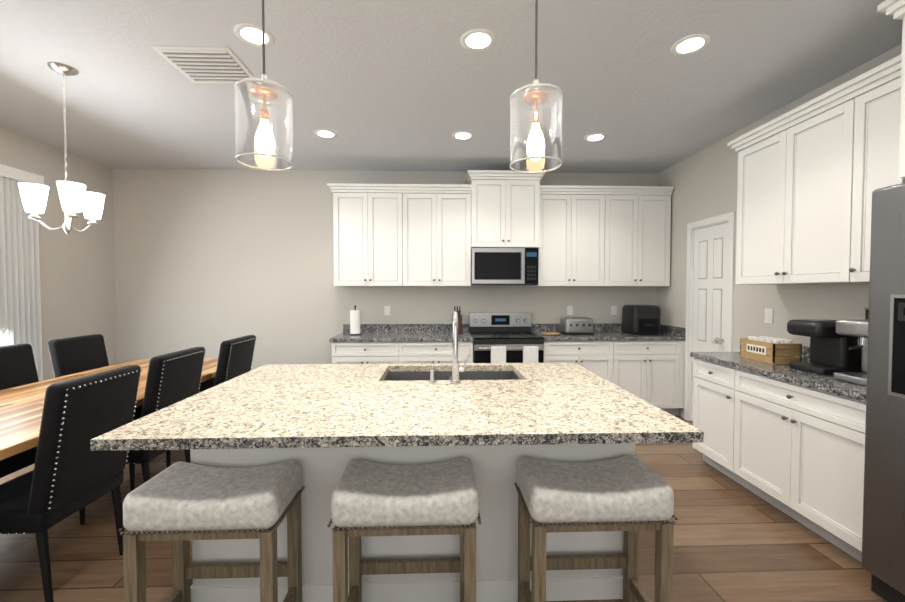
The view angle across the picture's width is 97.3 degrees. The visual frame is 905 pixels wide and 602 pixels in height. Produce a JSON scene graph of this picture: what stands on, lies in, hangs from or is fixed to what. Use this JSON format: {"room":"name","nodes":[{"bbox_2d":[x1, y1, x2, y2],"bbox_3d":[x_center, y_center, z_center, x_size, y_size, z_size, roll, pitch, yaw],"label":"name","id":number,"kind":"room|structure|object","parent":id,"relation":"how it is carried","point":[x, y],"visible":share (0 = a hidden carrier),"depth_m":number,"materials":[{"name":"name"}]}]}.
{"room":"dining room and kitchen","nodes":[
{"label":"dining room and kitchen","id":0,"kind":"room"},
{"bbox_2d":[0,126,116,379],"bbox_3d":[-4.013,-0.043,0.984,0.120,2.900,7.670,0,2,-2],"label":"wall","id":1,"kind":"structure","parent":0,"point":[77,286],"depth_m":4.24,"materials":[{"name":"grey paint"}]},
{"bbox_2d":[0,164,43,380],"bbox_3d":[-3.967,0.083,2.455,0.086,2.510,2.900,0,2,-2],"label":"vertical blinds","id":2,"kind":"object","parent":1,"relation":"attached to","point":[20,310],"visible":0.5,"depth_m":3.66,"materials":[{"name":"white"}]},
{"bbox_2d":[112,168,657,391],"bbox_3d":[-0.755,-0.152,4.993,6.910,2.900,0.120,0,2,-2],"label":"wall","id":3,"kind":"structure","parent":0,"point":[210,261],"depth_m":4.87,"materials":[{"name":"grey paint"}]},
{"bbox_2d":[384,306,389,314],"bbox_3d":[-0.808,0.120,4.934,0.072,0.116,0.007,0,2,-2],"label":"electrical outlet","id":4,"kind":"object","parent":3,"relation":"attached to","point":[386,310],"visible":1,"depth_m":4.93,"materials":[{"name":"white plastic"}]},
{"bbox_2d":[343,324,468,331],"bbox_3d":[-0.571,0.336,4.939,1.554,0.100,0.022,0,2,-2],"label":"backsplash","id":5,"kind":"structure","parent":3,"relation":"attached to","point":[346,327],"depth_m":4.93,"materials":[{"name":"grey stone"}]},
{"bbox_2d":[327,170,673,286],"bbox_3d":[0.574,-0.825,4.723,3.990,1.300,0.469,0,2,-2],"label":"upper cabinet","id":6,"kind":"object","parent":3,"relation":"attached to","point":[434,234],"visible":0.98,"depth_m":4.60,"materials":[{"name":"white wood"}]},
{"bbox_2d":[471,248,538,285],"bbox_3d":[0.601,-0.400,4.750,0.770,0.430,0.434,0,2,-2],"label":"microwave","id":7,"kind":"object","parent":6,"relation":"attached to","point":[504,266],"visible":0.98,"depth_m":4.58,"materials":[{"name":"silver metal"}]},
{"bbox_2d":[567,306,572,314],"bbox_3d":[1.481,0.118,5.014,0.072,0.116,0.007,0,2,-2],"label":"electrical outlet","id":8,"kind":"object","parent":3,"relation":"attached to","point":[569,310],"visible":1,"depth_m":5.01,"materials":[{"name":"white plastic"}]},
{"bbox_2d":[531,323,622,330],"bbox_3d":[1.778,0.334,5.020,1.594,0.100,0.022,0,2,-2],"label":"backsplash","id":9,"kind":"structure","parent":3,"relation":"attached to","point":[596,326],"depth_m":5.01,"materials":[{"name":"grey stone"}]},
{"bbox_2d":[611,306,616,314],"bbox_3d":[2.040,0.117,5.033,0.072,0.116,0.007,0,2,-2],"label":"electrical outlet","id":10,"kind":"object","parent":3,"relation":"attached to","point":[613,310],"visible":1,"depth_m":5.03,"materials":[{"name":"white plastic"}]},
{"bbox_2d":[0,416,886,601],"bbox_3d":[-0.625,1.430,1.292,7.270,0.060,7.970,0,2,-2],"label":"floor","id":11,"kind":"structure","parent":0,"point":[734,541],"depth_m":2.16,"materials":[{"name":"brown wood"}]},
{"bbox_2d":[0,344,38,464],"bbox_3d":[-2.999,0.843,2.830,0.568,1.031,0.482,0,2,-2],"label":"dining chair","id":12,"kind":"object","parent":11,"relation":"on","point":[17,365],"visible":0.29,"depth_m":2.90,"materials":[{"name":"black leather"}]},
{"bbox_2d":[0,365,141,601],"bbox_3d":[-1.960,0.867,1.946,0.568,1.031,0.482,0,2,-2],"label":"dining chair","id":13,"kind":"object","parent":11,"relation":"on","point":[71,473],"visible":0.92,"depth_m":1.82,"materials":[{"name":"black leather"}]},
{"bbox_2d":[47,334,108,377],"bbox_3d":[-3.022,0.826,3.479,0.568,1.031,0.482,0,2,-2],"label":"dining chair","id":14,"kind":"object","parent":11,"relation":"on","point":[71,355],"visible":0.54,"depth_m":3.39,"materials":[{"name":"black leather"}]},
{"bbox_2d":[0,358,217,477],"bbox_3d":[-2.496,0.981,2.716,1.110,0.760,2.450,0,2,-2],"label":"dining table","id":15,"kind":"object","parent":11,"relation":"on","point":[21,408],"visible":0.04,"depth_m":2.27,"materials":[{"name":"natural light brown wood"}]},
{"bbox_2d":[79,347,205,524],"bbox_3d":[-2.044,0.848,2.643,0.568,1.031,0.482,0,2,-2],"label":"dining chair","id":16,"kind":"object","parent":11,"relation":"on","point":[173,377],"visible":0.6,"depth_m":2.51,"materials":[{"name":"black leather"}]},
{"bbox_2d":[166,335,256,467],"bbox_3d":[-2.050,0.828,3.393,0.568,1.031,0.482,0,2,-2],"label":"dining chair","id":17,"kind":"object","parent":11,"relation":"on","point":[235,358],"visible":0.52,"depth_m":3.26,"materials":[{"name":"black leather"}]},
{"bbox_2d":[119,460,304,601],"bbox_3d":[-0.931,1.043,1.603,0.570,0.696,0.337,0,2,-2],"label":"stool","id":18,"kind":"object","parent":11,"relation":"on","point":[180,505],"visible":1,"depth_m":1.48,"materials":[{"name":"grey fabric"}]},
{"bbox_2d":[332,344,404,363],"bbox_3d":[-0.928,0.870,4.638,0.778,0.876,0.626,0,2,-2],"label":"base cabinet","id":19,"kind":"object","parent":11,"relation":"on","point":[341,353],"depth_m":4.32,"materials":[{"name":"white wood"}]},
{"bbox_2d":[329,332,472,343],"bbox_3d":[-0.560,0.413,4.631,1.554,0.038,0.642,0,2,-2],"label":"countertop","id":20,"kind":"structure","parent":19,"relation":"on","point":[366,337],"depth_m":4.38,"materials":[{"name":"grey stone"}]},
{"bbox_2d":[349,306,361,334],"bbox_3d":[-1.139,0.223,4.660,0.150,0.339,0.150,0,2,-2],"label":"paper towel holder","id":21,"kind":"object","parent":20,"relation":"on","point":[354,321],"visible":1,"depth_m":4.61,"materials":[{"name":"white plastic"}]},
{"bbox_2d":[454,306,461,333],"bbox_3d":[0.058,0.228,4.779,0.110,0.323,0.211,0,2,-2],"label":"knife block","id":22,"kind":"object","parent":20,"relation":"on","point":[459,323],"visible":0.54,"depth_m":4.71,"materials":[{"name":"brown wood"}]},
{"bbox_2d":[328,457,480,601],"bbox_3d":[-0.182,1.042,1.629,0.570,0.696,0.337,0,2,-2],"label":"stool","id":23,"kind":"object","parent":11,"relation":"on","point":[368,498],"visible":1,"depth_m":1.49,"materials":[{"name":"grey fabric"}]},
{"bbox_2d":[190,367,634,601],"bbox_3d":[-0.178,0.935,2.302,2.039,0.874,0.997,0,2,-2],"label":"kitchen island","id":24,"kind":"object","parent":11,"relation":"on","point":[495,468],"depth_m":1.82,"materials":[{"name":"white paint"}]},
{"bbox_2d":[90,379,703,450],"bbox_3d":[-0.184,0.490,1.863,2.186,0.040,0.870,0,2,-2],"label":"island countertop","id":25,"kind":"structure","parent":24,"relation":"on","point":[267,414],"depth_m":1.64,"materials":[{"name":"beige stone"}]},
{"bbox_2d":[428,364,435,383],"bbox_3d":[-0.114,0.410,2.252,0.044,0.096,0.093,0,2,-2],"label":"soap dispenser","id":26,"kind":"object","parent":25,"relation":"on","point":[432,381],"visible":1,"depth_m":2.22,"materials":[{"name":"silver metal"}]},
{"bbox_2d":[450,311,469,383],"bbox_3d":[0.040,0.257,2.297,0.110,0.399,0.216,0,2,-2],"label":"faucet","id":27,"kind":"object","parent":25,"relation":"on","point":[456,369],"visible":1,"depth_m":2.21,"materials":[{"name":"silver metal"}]},
{"bbox_2d":[405,340,472,363],"bbox_3d":[-0.219,0.870,4.663,0.872,0.876,0.626,0,2,-2],"label":"base cabinet","id":28,"kind":"object","parent":11,"relation":"on","point":[425,351],"depth_m":4.35,"materials":[{"name":"white wood"}]},
{"bbox_2d":[469,313,543,362],"bbox_3d":[0.606,0.732,4.637,0.768,1.153,0.725,0,2,-2],"label":"range","id":29,"kind":"object","parent":11,"relation":"on","point":[505,338],"visible":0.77,"depth_m":4.35,"materials":[{"name":"silver metal"}]},
{"bbox_2d":[543,343,618,385],"bbox_3d":[1.411,0.868,4.720,0.837,0.876,0.626,0,2,-2],"label":"base cabinet","id":30,"kind":"object","parent":11,"relation":"on","point":[602,359],"depth_m":4.41,"materials":[{"name":"white wood"}]},
{"bbox_2d":[514,455,677,601],"bbox_3d":[0.568,1.042,1.655,0.570,0.696,0.337,0,2,-2],"label":"stool","id":31,"kind":"object","parent":11,"relation":"on","point":[630,496],"visible":1,"depth_m":1.52,"materials":[{"name":"grey fabric"}]},
{"bbox_2d":[619,339,684,415],"bbox_3d":[2.150,0.867,4.745,0.872,0.876,0.626,0,2,-2],"label":"base cabinet","id":32,"kind":"object","parent":11,"relation":"on","point":[649,368],"depth_m":4.44,"materials":[{"name":"white wood"}]},
{"bbox_2d":[531,331,685,342],"bbox_3d":[1.789,0.411,4.712,1.594,0.038,0.642,0,2,-2],"label":"countertop","id":33,"kind":"structure","parent":32,"relation":"on","point":[599,336],"depth_m":4.42,"materials":[{"name":"grey stone"}]},
{"bbox_2d":[542,332,560,334],"bbox_3d":[1.153,0.384,4.664,0.220,0.016,0.220,0,2,-2],"label":"cutting board","id":34,"kind":"object","parent":33,"relation":"on","point":[549,333],"visible":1,"depth_m":4.71,"materials":[{"name":"brown wood"}]},
{"bbox_2d":[560,317,593,334],"bbox_3d":[1.480,0.293,4.750,0.330,0.194,0.265,0,2,-2],"label":"toaster","id":35,"kind":"object","parent":33,"relation":"on","point":[576,325],"visible":1,"depth_m":4.63,"materials":[{"name":"silver metal"}]},
{"bbox_2d":[622,305,660,334],"bbox_3d":[2.260,0.219,4.760,0.330,0.340,0.375,0,2,-2],"label":"air fryer","id":36,"kind":"object","parent":33,"relation":"on","point":[640,319],"visible":1,"depth_m":4.61,"materials":[{"name":"black plastic"}]},
{"bbox_2d":[692,358,741,482],"bbox_3d":[2.336,0.913,3.089,0.619,0.876,0.519,0,2,-2],"label":"base cabinet","id":37,"kind":"object","parent":11,"relation":"on","point":[717,390],"depth_m":3.06,"materials":[{"name":"white wood"}]},
{"bbox_2d":[738,370,865,561],"bbox_3d":[2.358,0.930,2.450,0.619,0.876,0.993,0,2,-2],"label":"base cabinet","id":38,"kind":"object","parent":11,"relation":"on","point":[787,440],"depth_m":2.32,"materials":[{"name":"white wood"}]},
{"bbox_2d":[690,352,866,401],"bbox_3d":[2.342,0.467,2.650,0.635,0.038,1.420,0,2,-2],"label":"countertop","id":39,"kind":"structure","parent":38,"relation":"on","point":[812,381],"depth_m":2.49,"materials":[{"name":"grey stone"}]},
{"bbox_2d":[740,336,801,364],"bbox_3d":[2.332,0.357,2.932,0.203,0.165,0.310,0,2,-2],"label":"crate","id":40,"kind":"object","parent":39,"relation":"on","point":[772,350],"visible":1,"depth_m":2.84,"materials":[{"name":"brown wood"}]},
{"bbox_2d":[787,319,862,374],"bbox_3d":[2.382,0.285,2.542,0.330,0.330,0.250,0,2,-2],"label":"coffee maker","id":41,"kind":"object","parent":39,"relation":"on","point":[831,353],"visible":0.79,"depth_m":2.47,"materials":[{"name":"black plastic"}]},
{"bbox_2d":[834,319,867,385],"bbox_3d":[2.353,0.283,2.220,0.352,0.350,0.220,0,2,-2],"label":"espresso machine","id":42,"kind":"object","parent":39,"relation":"on","point":[858,328],"visible":0.4,"depth_m":2.23,"materials":[{"name":"silver metal"}]},
{"bbox_2d":[861,183,904,601],"bbox_3d":[2.297,0.442,1.459,0.777,1.905,0.895,0,2,-2],"label":"refrigerator","id":43,"kind":"object","parent":11,"relation":"on","point":[883,546],"visible":1,"depth_m":1.80,"materials":[{"name":"grey metal"}]},
{"bbox_2d":[877,0,904,183],"bbox_3d":[2.386,-0.010,1.450,0.629,2.810,1.050,0,2,-2],"label":"surround","id":44,"kind":"object","parent":11,"relation":"on","point":[896,8],"visible":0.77,"depth_m":1.87,"materials":[{"name":"white wood"}]},
{"bbox_2d":[0,0,902,173],"bbox_3d":[-0.625,-1.529,1.212,7.270,0.060,7.970,0,2,-2],"label":"ceiling","id":45,"kind":"structure","parent":0,"point":[394,85],"depth_m":2.71,"materials":[{"name":"white paint"}]},
{"bbox_2d":[18,62,104,233],"bbox_3d":[-2.586,-0.991,2.673,0.421,1.094,0.409,0,2,-2],"label":"chandelier","id":46,"kind":"object","parent":45,"relation":"hanging from","point":[75,197],"visible":1,"depth_m":2.58,"materials":[{"name":"white glass"}]},
{"bbox_2d":[150,46,253,83],"bbox_3d":[-1.589,-1.530,2.604,0.460,0.012,0.420,0,2,-2],"label":"ceiling vent","id":47,"kind":"object","parent":45,"relation":"in","point":[209,64],"visible":0.92,"depth_m":2.56,"materials":[{"name":"white metal"}]},
{"bbox_2d":[234,23,274,46],"bbox_3d":[-1.138,-1.524,2.290,0.212,0.007,0.212,0,2,-2],"label":"recessed light","id":48,"kind":"object","parent":45,"relation":"in","point":[249,33],"visible":0.98,"depth_m":2.28,"materials":[{"name":"white plastic"}]},
{"bbox_2d":[234,0,293,170],"bbox_3d":[-0.753,-1.031,1.586,0.212,0.955,0.212,0,2,-2],"label":"pendant light","id":49,"kind":"object","parent":45,"relation":"hanging from","point":[263,87],"visible":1,"depth_m":1.57,"materials":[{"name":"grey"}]},
{"bbox_2d":[314,129,336,137],"bbox_3d":[-1.188,-1.563,3.728,0.212,0.007,0.212,0,2,-2],"label":"recessed light","id":50,"kind":"object","parent":45,"relation":"in","point":[324,133],"visible":1,"depth_m":3.71,"materials":[{"name":"white plastic"}]},
{"bbox_2d":[452,131,473,139],"bbox_3d":[0.101,-1.565,3.773,0.212,0.007,0.212,0,2,-2],"label":"recessed light","id":51,"kind":"object","parent":45,"relation":"in","point":[463,135],"visible":1,"depth_m":3.76,"materials":[{"name":"white"}]},
{"bbox_2d":[460,28,495,51],"bbox_3d":[0.151,-1.525,2.335,0.212,0.007,0.212,0,2,-2],"label":"recessed light","id":52,"kind":"object","parent":45,"relation":"in","point":[479,39],"visible":1,"depth_m":2.32,"materials":[{"name":"white plastic"}]},
{"bbox_2d":[510,0,562,173],"bbox_3d":[0.342,-1.032,1.624,0.212,0.955,0.212,0,2,-2],"label":"pendant light","id":53,"kind":"object","parent":45,"relation":"hanging from","point":[535,94],"visible":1,"depth_m":1.60,"materials":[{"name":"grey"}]},
{"bbox_2d":[584,133,606,141],"bbox_3d":[1.371,-1.566,3.817,0.212,0.007,0.212,0,2,-2],"label":"recessed light","id":54,"kind":"object","parent":45,"relation":"in","point":[595,137],"visible":1,"depth_m":3.81,"materials":[{"name":"white plastic"}]},
{"bbox_2d":[670,34,710,55],"bbox_3d":[1.421,-1.526,2.379,0.212,0.007,0.212,0,2,-2],"label":"recessed light","id":55,"kind":"object","parent":45,"relation":"in","point":[690,44],"visible":1,"depth_m":2.37,"materials":[{"name":"white"}]},
{"bbox_2d":[656,44,901,417],"bbox_3d":[2.773,-0.049,1.220,0.120,2.900,7.670,0,2,-2],"label":"wall","id":56,"kind":"structure","parent":0,"point":[704,182],"depth_m":3.68,"materials":[{"name":"grey paint"}]},
{"bbox_2d":[660,324,685,334],"bbox_3d":[2.576,0.342,4.727,0.021,0.100,0.620,0,2,-2],"label":"backsplash","id":57,"kind":"structure","parent":56,"relation":"attached to","point":[666,330],"depth_m":4.65,"materials":[{"name":"grey stone"}]},
{"bbox_2d":[684,211,734,420],"bbox_3d":[2.637,0.241,4.071,0.194,2.165,0.690,0,2,-2],"label":"door","id":58,"kind":"structure","parent":56,"relation":"attached to","point":[710,282],"depth_m":4.08,"materials":[{"name":"white wood"}]},
{"bbox_2d":[765,308,772,322],"bbox_3d":[2.636,0.124,3.317,0.007,0.120,0.080,0,2,-2],"label":"light switch","id":59,"kind":"object","parent":56,"relation":"attached to","point":[768,315],"visible":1,"depth_m":3.32,"materials":[{"name":"white plastic"}]},
{"bbox_2d":[736,86,863,284],"bbox_3d":[2.486,-0.671,2.750,0.339,1.100,0.958,0,2,-2],"label":"upper cabinet","id":60,"kind":"object","parent":56,"relation":"attached to","point":[814,173],"depth_m":2.63,"materials":[{"name":"white wood"}]},
{"bbox_2d":[797,346,809,361],"bbox_3d":[2.649,0.398,2.659,0.022,0.100,1.420,0,2,-2],"label":"backsplash","id":61,"kind":"structure","parent":56,"relation":"attached to","point":[805,350],"depth_m":2.95,"materials":[{"name":"grey stone"}]},
{"bbox_2d":[864,308,868,318],"bbox_3d":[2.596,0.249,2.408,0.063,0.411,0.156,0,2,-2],"label":"outlet","id":62,"kind":"object","parent":56,"relation":"attached to","point":[866,313],"visible":0.08,"depth_m":2.46,"materials":[{"name":"black plastic"}]},
{"bbox_2d":[860,66,900,282],"bbox_3d":[2.507,-0.655,2.159,0.339,1.100,0.458,0,2,-2],"label":"upper cabinet","id":63,"kind":"object","parent":56,"relation":"attached to","point":[881,95],"depth_m":2.19,"materials":[{"name":"white wood"}]}
]}

